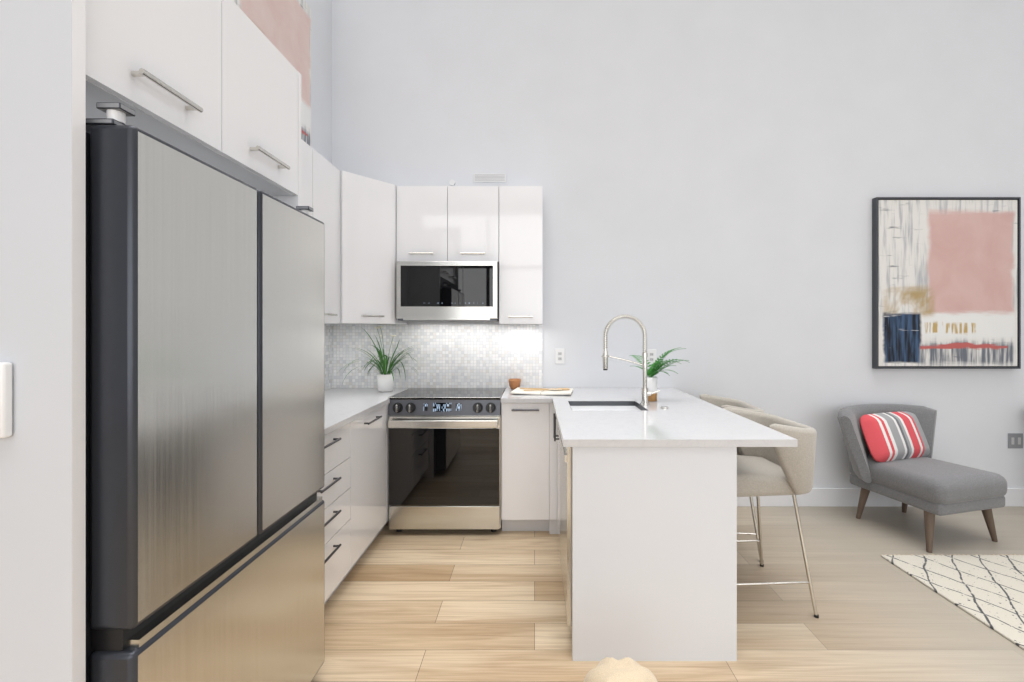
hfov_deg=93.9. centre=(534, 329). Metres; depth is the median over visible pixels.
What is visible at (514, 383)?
bowl
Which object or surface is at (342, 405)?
countertop
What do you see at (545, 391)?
open book
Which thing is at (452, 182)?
detector
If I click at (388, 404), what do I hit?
base cabinet
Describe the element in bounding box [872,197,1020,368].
framed art
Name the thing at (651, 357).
electrical outlet
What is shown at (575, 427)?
countertop
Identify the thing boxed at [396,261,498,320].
over-the-range microwave
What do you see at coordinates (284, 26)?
picture
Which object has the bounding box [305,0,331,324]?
wall
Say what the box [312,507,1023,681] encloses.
floor
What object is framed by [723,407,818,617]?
bar stool
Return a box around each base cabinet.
[317,420,355,603]
[356,404,387,562]
[388,404,389,520]
[501,393,547,530]
[548,400,555,533]
[556,428,739,660]
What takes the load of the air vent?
in the wall at (714, 178)
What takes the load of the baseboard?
attached to the wall at (714, 178)
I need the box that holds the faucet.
[601,314,667,408]
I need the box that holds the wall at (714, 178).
[332,0,1023,487]
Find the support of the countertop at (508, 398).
on the base cabinet at (524, 427)
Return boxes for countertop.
[325,388,407,435]
[501,388,551,403]
[552,388,691,443]
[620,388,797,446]
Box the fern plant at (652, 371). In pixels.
[630,347,689,400]
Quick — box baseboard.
[737,488,1023,506]
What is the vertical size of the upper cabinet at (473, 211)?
0.537 m
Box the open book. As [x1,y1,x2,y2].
[510,387,572,394]
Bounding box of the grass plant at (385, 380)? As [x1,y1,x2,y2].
[340,326,438,391]
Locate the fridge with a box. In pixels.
[86,102,324,681]
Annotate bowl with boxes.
[509,378,520,388]
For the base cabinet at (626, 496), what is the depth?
1.97 m
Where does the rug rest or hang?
on the floor
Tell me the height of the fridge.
1.835 m
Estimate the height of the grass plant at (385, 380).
0.479 m
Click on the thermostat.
(5, 399)
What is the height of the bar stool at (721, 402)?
0.922 m
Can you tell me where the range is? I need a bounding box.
[388,388,504,531]
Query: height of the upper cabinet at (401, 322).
0.975 m
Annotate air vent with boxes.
[474,174,505,181]
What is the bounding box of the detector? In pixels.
[449,179,454,185]
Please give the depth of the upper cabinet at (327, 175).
2.90 m
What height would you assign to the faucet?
0.542 m
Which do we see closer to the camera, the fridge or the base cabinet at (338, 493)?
the fridge
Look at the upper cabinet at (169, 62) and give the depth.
1.07 m
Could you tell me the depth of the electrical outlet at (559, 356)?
3.69 m
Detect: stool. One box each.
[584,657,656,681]
[700,394,763,558]
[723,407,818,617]
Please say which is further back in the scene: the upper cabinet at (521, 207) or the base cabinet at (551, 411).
the upper cabinet at (521, 207)
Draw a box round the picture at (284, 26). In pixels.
[233,0,310,145]
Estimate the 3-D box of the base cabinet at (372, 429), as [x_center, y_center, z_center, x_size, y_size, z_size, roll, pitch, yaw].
[-1.268,0.920,2.825,0.596,0.884,0.610,0,0,0]
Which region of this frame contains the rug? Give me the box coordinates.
[881,554,1023,649]
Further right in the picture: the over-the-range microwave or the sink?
the sink
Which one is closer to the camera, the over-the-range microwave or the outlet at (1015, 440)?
the over-the-range microwave
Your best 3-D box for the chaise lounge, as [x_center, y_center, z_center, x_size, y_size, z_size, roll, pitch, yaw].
[2.570,0.964,3.276,0.877,0.803,0.830,0,0,0]
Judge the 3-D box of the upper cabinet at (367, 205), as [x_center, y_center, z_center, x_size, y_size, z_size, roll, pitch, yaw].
[-1.107,-0.530,3.197,0.261,0.971,0.311,0,0,0]
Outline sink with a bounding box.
[568,400,651,411]
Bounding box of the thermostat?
[0,362,11,437]
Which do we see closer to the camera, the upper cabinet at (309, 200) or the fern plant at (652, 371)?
the upper cabinet at (309, 200)
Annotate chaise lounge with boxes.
[837,404,1006,552]
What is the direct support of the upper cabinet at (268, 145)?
attached to the wall at (321, 77)
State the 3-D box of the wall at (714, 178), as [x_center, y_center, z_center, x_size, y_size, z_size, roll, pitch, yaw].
[0.515,-0.788,3.760,10.170,4.300,0.120,0,0,0]
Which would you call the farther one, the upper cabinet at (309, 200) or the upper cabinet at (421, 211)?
the upper cabinet at (421, 211)
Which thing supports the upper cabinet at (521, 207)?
attached to the wall at (714, 178)
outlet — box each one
[555,349,564,363]
[647,349,655,363]
[1008,433,1022,447]
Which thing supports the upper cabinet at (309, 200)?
attached to the wall at (321, 77)
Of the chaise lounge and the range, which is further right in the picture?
the chaise lounge
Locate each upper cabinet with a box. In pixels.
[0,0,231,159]
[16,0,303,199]
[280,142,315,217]
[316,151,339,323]
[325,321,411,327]
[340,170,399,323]
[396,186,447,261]
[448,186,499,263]
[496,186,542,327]

